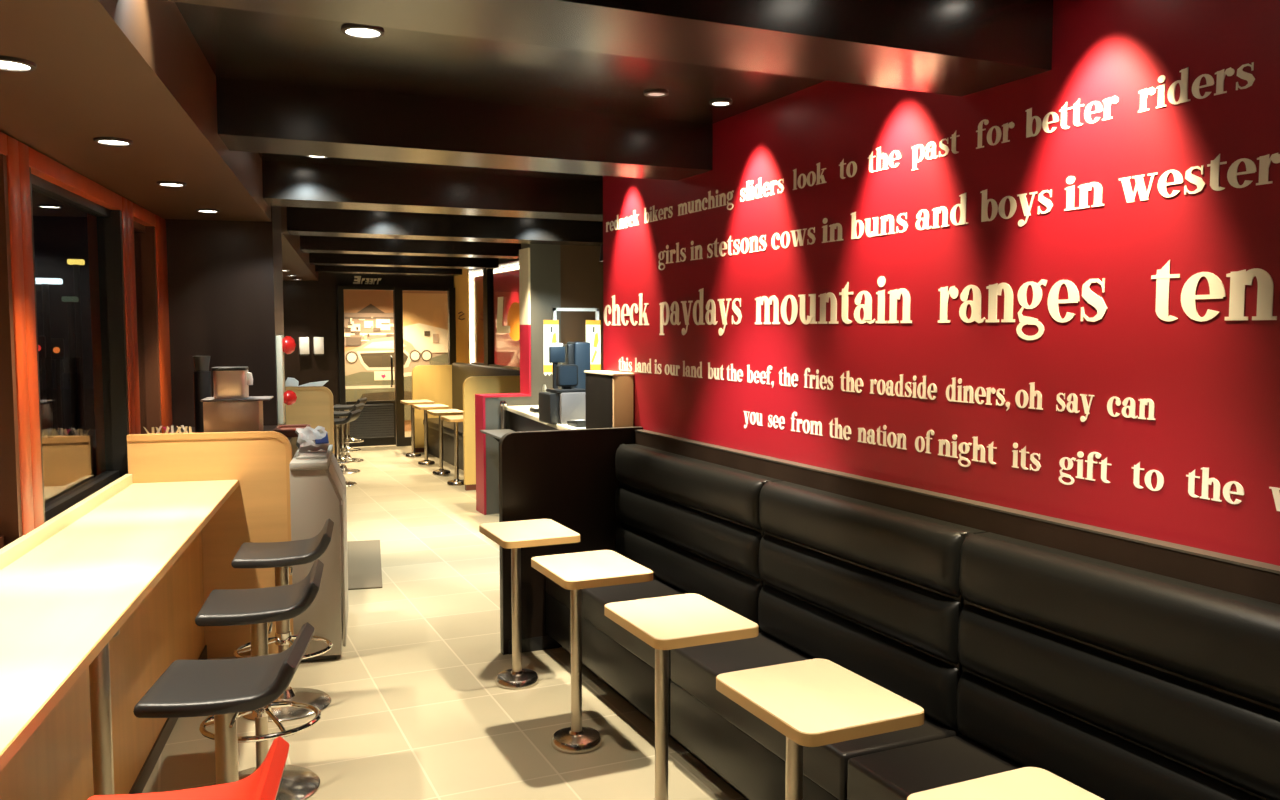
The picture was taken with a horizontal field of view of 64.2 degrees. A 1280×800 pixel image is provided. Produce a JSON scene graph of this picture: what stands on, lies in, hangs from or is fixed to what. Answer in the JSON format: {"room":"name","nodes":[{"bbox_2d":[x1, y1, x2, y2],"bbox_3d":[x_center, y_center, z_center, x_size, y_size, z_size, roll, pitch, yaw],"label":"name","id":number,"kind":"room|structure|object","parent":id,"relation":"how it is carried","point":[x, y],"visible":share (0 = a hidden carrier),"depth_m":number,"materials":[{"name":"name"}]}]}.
{"room":"eatery","nodes":[
{"label":"eatery","id":0,"kind":"room"},
{"bbox_2d":[0,131,159,216],"bbox_3d":[-1.800,0.226,1.933,0.180,2.580,8.620,-1,4,-15],"label":"wall","id":1,"kind":"structure","parent":0,"point":[0,131],"depth_m":4.16,"materials":[{"name":"brown laminate"}]},
{"bbox_2d":[0,132,33,548],"bbox_3d":[-1.699,-0.059,1.608,0.160,1.395,3.980,-1,4,-15],"label":"window","id":2,"kind":"structure","parent":1,"relation":"in","point":[16,488],"depth_m":3.43,"materials":[{"name":"orange paint"}]},
{"bbox_2d":[18,141,134,528],"bbox_3d":[-2.420,-0.248,4.317,0.160,1.395,1.640,-1,4,-15],"label":"window","id":3,"kind":"structure","parent":1,"relation":"in","point":[106,210],"depth_m":4.94,"materials":[{"name":"orange paint"}]},
{"bbox_2d":[127,200,171,433],"bbox_3d":[-2.758,-0.337,5.590,0.160,1.395,1.000,-1,4,-15],"label":"window","id":4,"kind":"structure","parent":1,"relation":"in","point":[146,230],"depth_m":5.76,"materials":[{"name":"orange paint"}]},
{"bbox_2d":[165,206,285,427],"bbox_3d":[-2.705,-0.091,6.492,0.795,2.580,0.680,-1,4,-15],"label":"wall","id":5,"kind":"structure","parent":0,"point":[225,278],"depth_m":6.16,"materials":[{"name":"brown laminate"}]},
{"bbox_2d":[276,335,296,423],"bbox_3d":[-2.207,-0.129,6.384,0.113,0.550,0.140,-1,4,-15],"label":"panel","id":6,"kind":"object","parent":5,"relation":"attached to","point":[286,344],"visible":1,"depth_m":6.32,"materials":[{"name":"beige plastic"}]},
{"bbox_2d":[283,269,469,417],"bbox_3d":[-4.121,-0.620,14.090,3.570,2.580,0.160,-2,4,-24],"label":"wall","id":7,"kind":"structure","parent":0,"point":[309,307],"depth_m":13.95,"materials":[{"name":"paint"}]},
{"bbox_2d":[299,337,308,355],"bbox_3d":[-4.544,-0.725,13.796,0.125,0.250,0.090,-2,4,-24],"label":"wall dispenser","id":8,"kind":"object","parent":7,"relation":"attached to","point":[303,341],"visible":1,"depth_m":13.76,"materials":[{"name":"white plastic"}]},
{"bbox_2d":[313,337,323,355],"bbox_3d":[-4.371,-0.730,13.875,0.125,0.250,0.090,-2,4,-24],"label":"wall dispenser","id":9,"kind":"object","parent":7,"relation":"attached to","point":[318,342],"visible":1,"depth_m":13.83,"materials":[{"name":"white plastic"}]},
{"bbox_2d":[337,286,404,446],"bbox_3d":[-3.733,-0.456,14.177,0.880,2.240,0.144,-2,4,-24],"label":"door","id":10,"kind":"structure","parent":7,"relation":"in","point":[379,423],"depth_m":14.23,"materials":[{"name":"black metal"}]},
{"bbox_2d":[402,287,455,445],"bbox_3d":[-3.000,-0.480,14.534,0.750,2.240,0.100,-2,4,-24],"label":"window","id":11,"kind":"structure","parent":7,"relation":"in","point":[450,291],"depth_m":14.57,"materials":[{"name":"black metal"}]},
{"bbox_2d":[469,275,472,363],"bbox_3d":[-2.443,-1.167,14.746,0.040,1.280,0.048,-2,4,-24],"label":"light","id":12,"kind":"object","parent":7,"relation":"attached to","point":[470,276],"visible":0.98,"depth_m":14.73,"materials":[{"name":"white"}]},
{"bbox_2d":[142,431,745,799],"bbox_3d":[-0.937,1.101,8.657,8.618,0.100,20.760,-2,4,-24],"label":"floor","id":13,"kind":"structure","parent":0,"point":[417,710],"depth_m":4.53,"materials":[{"name":"tile"}]},
{"bbox_2d":[0,474,238,799],"bbox_3d":[-1.355,1.062,1.684,0.515,0.947,7.000,-1,4,-15],"label":"countertop","id":14,"kind":"structure","parent":13,"relation":"on","point":[99,599],"depth_m":3.18,"materials":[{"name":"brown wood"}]},
{"bbox_2d":[88,736,289,799],"bbox_3d":[-0.909,1.120,1.972,0.422,0.791,0.390,-1,4,-13],"label":"bar stool","id":15,"kind":"object","parent":13,"relation":"on","point":[264,783],"visible":1,"depth_m":2.08,"materials":[{"name":"red plastic"}]},
{"bbox_2d":[127,431,293,658],"bbox_3d":[-2.132,0.729,5.111,0.757,1.135,0.051,-1,4,-15],"label":"wall","id":16,"kind":"structure","parent":13,"relation":"on","point":[258,510],"depth_m":5.11,"materials":[{"name":"brown wood"}]},
{"bbox_2d":[133,622,314,784],"bbox_3d":[-1.135,1.061,2.821,0.422,0.791,0.390,-1,4,-10],"label":"bar stool","id":17,"kind":"object","parent":13,"relation":"on","point":[220,688],"visible":1,"depth_m":2.75,"materials":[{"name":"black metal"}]},
{"bbox_2d":[163,425,297,458],"bbox_3d":[-2.291,0.724,5.690,0.715,1.065,1.070,-1,4,-15],"label":"base cabinet","id":18,"kind":"object","parent":13,"relation":"on","point":[293,440],"visible":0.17,"depth_m":5.95,"materials":[{"name":"black laminate"}]},
{"bbox_2d":[193,356,211,432],"bbox_3d":[-2.434,-0.027,5.677,0.092,0.435,0.092,-1,4,-15],"label":"cup stack","id":19,"kind":"object","parent":18,"relation":"on","point":[201,375],"visible":0.81,"depth_m":5.64,"materials":[{"name":"black plastic"}]},
{"bbox_2d":[193,356,209,370],"bbox_3d":[-2.434,-0.202,5.665,0.092,0.084,0.092,-1,4,-15],"label":"cup","id":20,"kind":"object","parent":19,"relation":"on","point":[201,363],"depth_m":5.63,"materials":[{"name":"grey"}]},
{"bbox_2d":[200,396,272,432],"bbox_3d":[-2.156,0.097,5.479,0.340,0.216,0.242,-1,4,-15],"label":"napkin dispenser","id":21,"kind":"object","parent":18,"relation":"on","point":[219,415],"visible":0.78,"depth_m":5.37,"materials":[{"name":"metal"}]},
{"bbox_2d":[211,366,252,398],"bbox_3d":[-2.178,-0.094,5.466,0.204,0.166,0.166,-1,4,-15],"label":"dispenser","id":22,"kind":"object","parent":21,"relation":"on","point":[234,382],"visible":1,"depth_m":5.39,"materials":[{"name":"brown metal"}]},
{"bbox_2d":[273,424,310,437],"bbox_3d":[-1.924,0.171,5.640,0.181,0.045,0.292,-1,4,-15],"label":"serving tray","id":23,"kind":"object","parent":18,"relation":"on","point":[287,430],"visible":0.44,"depth_m":5.54,"materials":[{"name":"brown plastic"}]},
{"bbox_2d":[195,559,323,799],"bbox_3d":[-1.345,1.005,3.632,0.422,0.791,0.390,-1,4,-15],"label":"bar stool","id":24,"kind":"object","parent":13,"relation":"on","point":[257,607],"visible":0.83,"depth_m":3.59,"materials":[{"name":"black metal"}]},
{"bbox_2d":[231,518,333,721],"bbox_3d":[-1.554,0.948,4.455,0.422,0.791,0.390,-1,4,-15],"label":"bar stool","id":25,"kind":"object","parent":13,"relation":"on","point":[281,556],"visible":0.77,"depth_m":4.41,"materials":[{"name":"grey plastic"}]},
{"bbox_2d":[285,386,333,452],"bbox_3d":[-2.956,0.479,8.397,0.844,1.178,0.051,-1,4,-15],"label":"wall","id":26,"kind":"structure","parent":13,"relation":"on","point":[313,406],"depth_m":8.42,"materials":[{"name":"brown wood"}]},
{"bbox_2d":[289,444,348,661],"bbox_3d":[-1.686,0.777,5.402,0.246,1.000,0.790,-1,4,-15],"label":"trash can","id":27,"kind":"object","parent":13,"relation":"on","point":[317,486],"visible":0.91,"depth_m":5.04,"materials":[{"name":"grey plastic"}]},
{"bbox_2d":[295,426,328,451],"bbox_3d":[-1.742,0.209,5.427,0.164,0.138,0.114,-2,5,-29],"label":"paper bag","id":28,"kind":"object","parent":27,"relation":"on","point":[311,439],"visible":0.98,"depth_m":5.41,"materials":[{"name":"white paper"}]},
{"bbox_2d":[315,433,328,443],"bbox_3d":[-1.692,0.201,5.417,0.068,0.059,0.048,-2,5,-29],"label":"print","id":29,"kind":"object","parent":28,"relation":"attached to","point":[320,438],"depth_m":5.42,"materials":[{"name":"blue"}]},
{"bbox_2d":[296,451,327,459],"bbox_3d":[-1.672,0.282,5.206,0.148,0.014,0.225,-1,4,-15],"label":"serving tray","id":30,"kind":"object","parent":27,"relation":"on","point":[314,454],"visible":1,"depth_m":5.21,"materials":[{"name":"grey plastic"}]},
{"bbox_2d":[334,409,360,486],"bbox_3d":[-3.199,0.506,10.799,0.422,0.791,0.390,0,4,-1],"label":"bar stool","id":31,"kind":"object","parent":13,"relation":"on","point":[353,415],"visible":0.54,"depth_m":10.77,"materials":[{"name":"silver metal"}]},
{"bbox_2d":[334,403,364,473],"bbox_3d":[-3.426,0.438,11.770,0.422,0.791,0.390,0,4,-1],"label":"bar stool","id":32,"kind":"object","parent":13,"relation":"on","point":[341,414],"visible":0.61,"depth_m":11.74,"materials":[{"name":"silver metal"}]},
{"bbox_2d":[333,397,366,462],"bbox_3d":[-3.654,0.371,12.742,0.422,0.791,0.390,0,4,-1],"label":"bar stool","id":33,"kind":"object","parent":13,"relation":"on","point":[361,400],"visible":0.68,"depth_m":12.71,"materials":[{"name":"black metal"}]},
{"bbox_2d":[347,540,381,589],"bbox_3d":[-2.163,1.151,7.148,0.675,0.010,1.500,-1,4,-15],"label":"door mat","id":34,"kind":"object","parent":13,"relation":"on","point":[364,557],"visible":0.44,"depth_m":7.09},
{"bbox_2d":[344,290,447,430],"bbox_3d":[-4.012,-0.763,16.297,2.200,2.560,0.084,-2,4,-24],"label":"wall mural","id":35,"kind":"object","parent":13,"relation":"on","point":[368,314],"visible":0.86,"depth_m":16.25,"materials":[{"name":"brown"}]},
{"bbox_2d":[400,400,434,456],"bbox_3d":[-2.887,0.371,13.246,0.363,0.720,0.453,-2,4,-24],"label":"pedestal table","id":36,"kind":"object","parent":13,"relation":"on","point":[413,453],"visible":0.98,"depth_m":13.19,"materials":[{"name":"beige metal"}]},
{"bbox_2d":[412,404,448,464],"bbox_3d":[-2.553,0.425,12.466,0.363,0.720,0.453,-2,4,-24],"label":"pedestal table","id":37,"kind":"object","parent":13,"relation":"on","point":[424,407],"visible":1,"depth_m":12.42,"materials":[{"name":"beige wood"}]},
{"bbox_2d":[412,365,451,451],"bbox_3d":[-2.750,0.112,13.764,0.636,1.165,0.060,-2,4,-24],"label":"wall","id":38,"kind":"structure","parent":13,"relation":"on","point":[429,382],"depth_m":13.68,"materials":[{"name":"yellow wood"}]},
{"bbox_2d":[426,409,462,474],"bbox_3d":[-2.208,0.483,11.636,0.363,0.720,0.453,-2,4,-24],"label":"pedestal table","id":39,"kind":"object","parent":13,"relation":"on","point":[443,412],"visible":0.92,"depth_m":11.58,"materials":[{"name":"beige wood"}]},
{"bbox_2d":[440,415,463,485],"bbox_3d":[-1.892,0.538,10.848,0.363,0.720,0.453,-2,4,-24],"label":"pedestal table","id":40,"kind":"object","parent":13,"relation":"on","point":[452,418],"visible":0.77,"depth_m":10.80,"materials":[{"name":"silver metal"}]},
{"bbox_2d":[423,362,519,470],"bbox_3d":[-1.981,0.202,12.221,0.515,1.200,3.370,-2,4,-24],"label":"bench","id":41,"kind":"object","parent":13,"relation":"on","point":[460,371],"visible":0.25,"depth_m":12.83,"materials":[{"name":"black laminate"}]},
{"bbox_2d":[423,418,462,439],"bbox_3d":[-1.981,0.391,12.234,0.515,0.100,3.350,-2,4,-24],"label":"seat cushion","id":42,"kind":"object","parent":41,"relation":"on","point":[433,423],"depth_m":12.74,"materials":[{"name":"black leather"}]},
{"bbox_2d":[463,376,519,490],"bbox_3d":[-1.414,0.333,10.589,0.843,1.165,0.060,-2,4,-24],"label":"wall","id":43,"kind":"structure","parent":13,"relation":"on","point":[473,385],"depth_m":10.43,"materials":[{"name":"yellow wood"}]},
{"bbox_2d":[499,401,506,428],"bbox_3d":[-1.212,0.513,9.064,0.070,1.018,0.070,-2,4,-24],"label":"post","id":44,"kind":"object","parent":13,"relation":"on","point":[502,404],"visible":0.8,"depth_m":9.02,"materials":[{"name":"silver metal"}]},
{"bbox_2d":[479,519,579,689],"bbox_3d":[-0.519,0.961,4.775,0.363,0.720,0.453,-2,4,-24],"label":"pedestal table","id":45,"kind":"object","parent":13,"relation":"on","point":[513,535],"visible":1,"depth_m":4.72,"materials":[{"name":"laminate"}]},
{"bbox_2d":[499,426,642,654],"bbox_3d":[-0.347,0.718,5.315,0.780,1.130,0.052,-2,4,-24],"label":"wall","id":46,"kind":"structure","parent":13,"relation":"on","point":[568,478],"depth_m":5.24,"materials":[{"name":"black laminate"}]},
{"bbox_2d":[531,550,652,753],"bbox_3d":[-0.196,1.010,4.066,0.363,0.720,0.453,-2,4,-24],"label":"pedestal table","id":47,"kind":"object","parent":13,"relation":"on","point":[574,572],"visible":1,"depth_m":4.01,"materials":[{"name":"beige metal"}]},
{"bbox_2d":[584,370,633,428],"bbox_3d":[-0.175,0.548,5.718,0.124,1.412,0.429,-2,4,-24],"label":"cabinet","id":48,"kind":"object","parent":13,"relation":"on","point":[608,394],"visible":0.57,"depth_m":5.54,"materials":[{"name":"black laminate"}]},
{"bbox_2d":[546,444,781,752],"bbox_3d":[0.042,0.803,4.670,0.512,1.049,1.445,-2,4,-24],"label":"banquette","id":49,"kind":"object","parent":13,"relation":"on","point":[693,523],"visible":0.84,"depth_m":4.54,"materials":[{"name":"black leather"}]},
{"bbox_2d":[546,576,760,677],"bbox_3d":[0.006,0.956,4.664,0.432,0.145,1.437,-2,4,-24],"label":"seat cushion","id":50,"kind":"object","parent":49,"relation":"on","point":[594,600],"depth_m":4.62,"materials":[{"name":"black leather"}]},
{"bbox_2d":[604,593,758,799],"bbox_3d":[0.127,1.059,3.358,0.363,0.720,0.453,-2,4,-24],"label":"pedestal table","id":51,"kind":"object","parent":13,"relation":"on","point":[665,623],"visible":1,"depth_m":3.30,"materials":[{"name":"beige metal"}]},
{"bbox_2d":[716,658,923,799],"bbox_3d":[0.451,1.109,2.647,0.363,0.720,0.453,-2,4,-24],"label":"pedestal table","id":52,"kind":"object","parent":13,"relation":"on","point":[816,702],"visible":1,"depth_m":2.57,"materials":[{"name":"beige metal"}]},
{"bbox_2d":[670,481,985,799],"bbox_3d":[0.576,0.885,3.499,0.512,1.049,1.125,-2,4,-24],"label":"banquette","id":53,"kind":"object","parent":13,"relation":"on","point":[871,590],"visible":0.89,"depth_m":3.42,"materials":[{"name":"black leather"}]},
{"bbox_2d":[671,632,956,799],"bbox_3d":[0.540,1.038,3.493,0.432,0.145,1.117,-2,4,-24],"label":"seat cushion","id":54,"kind":"object","parent":53,"relation":"on","point":[694,669],"depth_m":3.43,"materials":[{"name":"black leather"}]},
{"bbox_2d":[907,767,1103,799],"bbox_3d":[0.777,1.159,1.933,0.363,0.720,0.453,-2,4,-24],"label":"pedestal table","id":55,"kind":"object","parent":13,"relation":"on","point":[1025,783],"visible":1,"depth_m":2.06,"materials":[{"name":"beige laminate"}]},
{"bbox_2d":[847,532,1279,799],"bbox_3d":[1.037,0.955,2.488,0.512,1.049,1.090,-2,4,-24],"label":"banquette","id":56,"kind":"object","parent":13,"relation":"on","point":[1114,681],"visible":0.98,"depth_m":2.54,"materials":[{"name":"black leather"}]},
{"bbox_2d":[847,734,1022,799],"bbox_3d":[1.000,1.108,2.482,0.432,0.145,1.082,-2,4,-24],"label":"seat cushion","id":57,"kind":"object","parent":56,"relation":"on","point":[898,773],"depth_m":2.82,"materials":[{"name":"black leather"}]},
{"bbox_2d":[472,265,519,366],"bbox_3d":[-1.273,-0.615,14.023,0.100,2.580,8.600,-2,4,-24],"label":"wall","id":58,"kind":"structure","parent":0,"point":[506,284],"depth_m":15.90,"materials":[{"name":"red paint"}]},
{"bbox_2d":[175,2,825,273],"bbox_3d":[-0.937,-1.572,8.471,8.618,0.100,20.760,-2,4,-24],"label":"ceiling","id":59,"kind":"structure","parent":0,"point":[235,43],"depth_m":3.74,"materials":[{"name":"black paint"}]},
{"bbox_2d":[0,0,270,221],"bbox_3d":[-1.465,-0.927,1.942,0.895,0.280,8.620,-1,4,-15],"label":"ceiling","id":60,"kind":"structure","parent":59,"relation":"attached to","point":[134,70],"depth_m":3.07,"materials":[{"name":"brown paint"}]},
{"bbox_2d":[0,55,36,70],"bbox_3d":[-1.543,-0.820,2.489,0.124,0.010,0.124,-2,4,-24],"label":"recessed light","id":61,"kind":"object","parent":60,"relation":"in","point":[9,63],"visible":1,"depth_m":2.49,"materials":[{"name":"grey glass"}]},
{"bbox_2d":[93,137,132,145],"bbox_3d":[-1.817,-0.892,3.520,0.124,0.010,0.124,-2,4,-24],"label":"recessed light","id":62,"kind":"object","parent":60,"relation":"in","point":[116,141],"visible":1,"depth_m":3.51,"materials":[{"name":"grey glass"}]},
{"bbox_2d":[156,181,185,186],"bbox_3d":[-2.091,-0.963,4.552,0.124,0.010,0.124,-2,4,-24],"label":"recessed light","id":63,"kind":"object","parent":60,"relation":"in","point":[162,183],"visible":1,"depth_m":4.53,"materials":[{"name":"grey glass"}]},
{"bbox_2d":[281,206,317,280],"bbox_3d":[-3.820,-1.530,10.597,0.790,0.280,8.000,-1,4,-15],"label":"ceiling","id":64,"kind":"structure","parent":59,"relation":"attached to","point":[294,260],"depth_m":9.71,"materials":[{"name":"brown paint"}]},
{"bbox_2d":[341,24,384,38],"bbox_3d":[-0.865,-1.149,3.182,0.132,0.010,0.132,-2,4,-24],"label":"recessed light","id":65,"kind":"object","parent":59,"relation":"in","point":[353,30],"visible":1,"depth_m":3.17,"materials":[{"name":"grey glass"}]},
{"bbox_2d":[315,265,461,275],"bbox_3d":[-3.309,-1.756,13.324,1.918,0.208,0.360,-2,4,-24],"label":"ceiling beam","id":66,"kind":"structure","parent":59,"relation":"attached to","point":[318,268],"depth_m":13.19,"materials":[{"name":"black laminate"}]},
{"bbox_2d":[309,253,498,268],"bbox_3d":[-2.741,-1.645,11.741,2.198,0.208,0.360,-2,4,-24],"label":"ceiling beam","id":67,"kind":"structure","parent":59,"relation":"attached to","point":[338,259],"depth_m":11.61,"materials":[{"name":"black laminate"}]},
{"bbox_2d":[300,235,520,258],"bbox_3d":[-2.091,-1.519,9.931,2.518,0.208,0.360,-2,4,-24],"label":"ceiling beam","id":68,"kind":"structure","parent":59,"relation":"attached to","point":[308,244],"depth_m":9.71,"materials":[{"name":"black laminate"}]},
{"bbox_2d":[262,160,602,220],"bbox_3d":[-0.460,-1.285,6.562,3.943,0.208,0.360,-2,4,-24],"label":"ceiling beam","id":69,"kind":"structure","parent":59,"relation":"attached to","point":[285,183],"depth_m":6.03,"materials":[{"name":"black laminate"}]},
{"bbox_2d":[286,207,602,245],"bbox_3d":[-1.109,-1.411,8.371,3.623,0.208,0.360,-2,4,-24],"label":"ceiling beam","id":70,"kind":"structure","parent":59,"relation":"attached to","point":[304,221],"depth_m":8.00,"materials":[{"name":"black laminate"}]},
{"bbox_2d":[216,77,712,180],"bbox_3d":[-0.750,-1.131,4.348,2.210,0.208,0.360,-2,4,-24],"label":"ceiling beam","id":71,"kind":"structure","parent":59,"relation":"attached to","point":[252,116],"depth_m":4.18,"materials":[{"name":"black paint"}]},
{"bbox_2d":[165,0,1052,96],"bbox_3d":[-0.081,-1.001,2.481,2.540,0.208,0.360,-2,4,-24],"label":"ceiling beam","id":72,"kind":"structure","parent":59,"relation":"attached to","point":[961,48],"depth_m":2.59,"materials":[{"name":"black paint"}]},
{"bbox_2d":[644,89,668,96],"bbox_3d":[0.064,-1.207,4.020,0.100,0.010,0.100,-2,4,-24],"label":"recessed light","id":73,"kind":"object","parent":59,"relation":"in","point":[656,92],"visible":1,"depth_m":4.00,"materials":[{"name":"grey glass"}]},
{"bbox_2d":[709,99,731,105],"bbox_3d":[0.331,-1.218,4.185,0.096,0.010,0.096,-2,4,-24],"label":"recessed light","id":74,"kind":"object","parent":59,"relation":"in","point":[718,102],"visible":1,"depth_m":4.17,"materials":[{"name":"grey glass"}]},
{"bbox_2d":[480,405,585,441],"bbox_3d":[-0.486,0.603,8.148,1.110,0.965,2.365,-2,4,-24],"label":"countertop","id":75,"kind":"structure","parent":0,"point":[521,418],"depth_m":8.53,"materials":[{"name":"white laminate"}]},
{"bbox_2d":[539,388,585,423],"bbox_3d":[-0.561,0.042,7.500,0.290,0.245,0.280,-2,4,-24],"label":"cash register","id":76,"kind":"object","parent":75,"relation":"on","point":[557,405],"visible":0.82,"depth_m":7.38,"materials":[{"name":"silver metal"}]},
{"bbox_2d":[549,343,564,387],"bbox_3d":[-0.616,-0.255,7.586,0.120,0.335,0.040,-2,4,-24],"label":"display","id":77,"kind":"object","parent":76,"relation":"on","point":[557,351],"visible":1,"depth_m":7.57,"materials":[{"name":"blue plastic"}]},
{"bbox_2d":[556,364,577,388],"bbox_3d":[-0.536,-0.170,7.484,0.155,0.180,0.063,-2,4,-24],"label":"screen","id":78,"kind":"object","parent":76,"relation":"on","point":[566,374],"visible":1,"depth_m":7.46,"materials":[{"name":"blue plastic"}]},
{"bbox_2d":[561,342,589,388],"bbox_3d":[-0.498,-0.155,7.878,0.180,0.585,0.200,-2,4,-24],"label":"machine","id":79,"kind":"object","parent":75,"relation":"on","point":[577,353],"visible":0.42,"depth_m":7.78,"materials":[{"name":"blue plastic"}]},
{"bbox_2d":[552,308,598,319],"bbox_3d":[-0.504,-0.301,8.063,0.384,0.850,0.024,-2,4,-24],"label":"frame","id":80,"kind":"object","parent":75,"relation":"on","point":[554,310],"visible":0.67,"depth_m":8.02,"materials":[{"name":"white metal"}]},
{"bbox_2d":[543,320,558,375],"bbox_3d":[-0.692,-0.406,7.950,0.125,0.435,0.009,-2,4,-24],"label":"banner","id":81,"kind":"object","parent":80,"relation":"hanging from","point":[550,327],"visible":0.7,"depth_m":7.94,"materials":[{"name":"beige paper"}]},
{"bbox_2d":[550,332,556,363],"bbox_3d":[-0.679,-0.406,7.953,0.064,0.244,0.003,-2,4,-24],"label":"print","id":82,"kind":"object","parent":81,"relation":"attached to","point":[553,335],"depth_m":7.95,"materials":[{"name":"white"}]},
{"bbox_2d":[586,320,600,370],"bbox_3d":[-0.371,-0.416,8.096,0.125,0.435,0.009,-2,4,-24],"label":"banner","id":83,"kind":"object","parent":80,"relation":"hanging from","point":[593,327],"visible":0.66,"depth_m":8.10,"materials":[{"name":"beige paper"}]},
{"bbox_2d":[591,332,598,362],"bbox_3d":[-0.358,-0.416,8.098,0.064,0.244,0.003,-2,4,-24],"label":"print","id":84,"kind":"object","parent":83,"relation":"attached to","point":[594,335],"depth_m":8.10,"materials":[{"name":"white paper"}]},
{"bbox_2d":[567,420,585,427],"bbox_3d":[-0.424,0.160,7.218,0.120,0.049,0.200,-2,4,-24],"label":"keypad","id":85,"kind":"object","parent":75,"relation":"on","point":[575,423],"visible":0.75,"depth_m":7.13,"materials":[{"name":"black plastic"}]},
{"bbox_2d":[475,243,602,514],"bbox_3d":[-0.554,-0.300,9.500,1.945,2.580,0.266,-2,4,-24],"label":"wall","id":86,"kind":"structure","parent":0,"point":[539,264],"depth_m":9.20,"materials":[{"name":"grey paint"}]},
{"bbox_2d":[603,0,1279,565],"bbox_3d":[1.442,0.189,2.465,0.150,2.580,7.660,-2,4,-24],"label":"wall","id":87,"kind":"structure","parent":0,"point":[1213,385],"depth_m":2.99,"materials":[{"name":"red paint"}]},
{"bbox_2d":[618,357,1155,421],"bbox_3d":[0.591,-0.085,4.136,0.002,0.102,3.436,-2,4,-24],"label":"lettering","id":88,"kind":"object","parent":87,"relation":"attached to","point":[1143,402],"depth_m":3.40,"materials":[{"name":"white"}]},
{"bbox_2d":[606,62,1254,231],"bbox_3d":[0.601,-0.863,4.061,0.002,0.108,3.844,-2,4,-24],"label":"lettering","id":89,"kind":"object","parent":87,"relation":"attached to","point":[1183,83],"depth_m":3.02,"materials":[{"name":"white"}]},
{"bbox_2d":[604,260,1276,339],"bbox_3d":[0.610,-0.363,4.077,0.002,0.223,3.951,-2,4,-24],"label":"lettering","id":90,"kind":"object","parent":87,"relation":"attached to","point":[1238,280],"depth_m":3.08,"materials":[{"name":"white"}]},
{"bbox_2d":[635,429,1279,603],"bbox_3d":[1.051,0.876,3.128,0.051,1.118,5.100,-2,4,-24],"label":"trim","id":91,"kind":"structure","parent":87,"relation":"attached to","point":[1233,574],"depth_m":2.95,"materials":[{"name":"black laminate"}]},
{"bbox_2d":[658,153,1279,269],"bbox_3d":[0.776,-0.617,3.692,0.002,0.126,3.298,-2,4,-24],"label":"lettering","id":92,"kind":"object","parent":87,"relation":"attached to","point":[1264,161],"depth_m":2.98,"materials":[{"name":"white"}]},
{"bbox_2d":[743,411,1279,510],"bbox_3d":[0.957,0.149,3.347,0.002,0.102,2.438,-2,4,-24],"label":"lettering","id":93,"kind":"object","parent":87,"relation":"attached to","point":[1206,481],"depth_m":3.01,"materials":[{"name":"white"}]},
{"bbox_3d":[-1.702,0.200,12.822,0.480,1.120,4.230,-2,4,-24],"label":"wall","id":94,"kind":"structure","parent":0,"visible":0},
{"bbox_2d":[470,258,519,369],"bbox_3d":[-1.543,-1.092,12.804,0.090,1.460,4.230,-2,4,-24],"label":"window","id":95,"kind":"structure","parent":94,"relation":"in","point":[488,287],"depth_m":13.85,"materials":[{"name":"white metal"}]},
{"label":"outside","id":96,"kind":"structure","parent":0,"visible":0},
{"bbox_2d":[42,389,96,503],"bbox_3d":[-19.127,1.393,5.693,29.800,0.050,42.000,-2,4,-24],"label":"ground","id":97,"kind":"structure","parent":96,"point":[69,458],"depth_m":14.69,"materials":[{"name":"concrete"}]},
{"bbox_2d":[38,336,45,440],"bbox_3d":[-9.405,-0.177,15.979,0.200,1.654,0.190,-2,4,-24],"label":"traffic light","id":98,"kind":"object","parent":97,"relation":"on","point":[41,339],"visible":0.45,"depth_m":15.94,"materials":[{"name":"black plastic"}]},
{"bbox_2d":[35,278,62,437],"bbox_3d":[-9.529,-0.667,16.422,0.480,2.570,0.240,-2,4,-24],"label":"street lamp","id":99,"kind":"object","parent":97,"relation":"on","point":[45,282],"visible":0.8,"depth_m":16.38,"materials":[{"name":"black metal"}]},
{"bbox_2d":[51,338,64,434],"bbox_3d":[-9.663,-0.219,16.949,0.200,1.603,0.190,-2,4,-24],"label":"traffic light","id":100,"kind":"object","parent":97,"relation":"on","point":[57,344],"visible":0.92,"depth_m":16.90,"materials":[{"name":"black plastic"}]},
{"bbox_2d":[62,296,77,429],"bbox_3d":[-9.886,-0.635,17.770,0.240,2.320,0.240,-2,4,-24],"label":"street lamp","id":101,"kind":"object","parent":97,"relation":"on","point":[69,299],"visible":1,"depth_m":17.73,"materials":[{"name":"black metal"}]},
{"bbox_2d":[67,259,84,427],"bbox_3d":[-10.005,-1.001,18.197,0.260,2.990,0.240,-2,4,-24],"label":"street lamp","id":102,"kind":"object","parent":97,"relation":"on","point":[75,262],"visible":1,"depth_m":18.16,"materials":[{"name":"black metal"}]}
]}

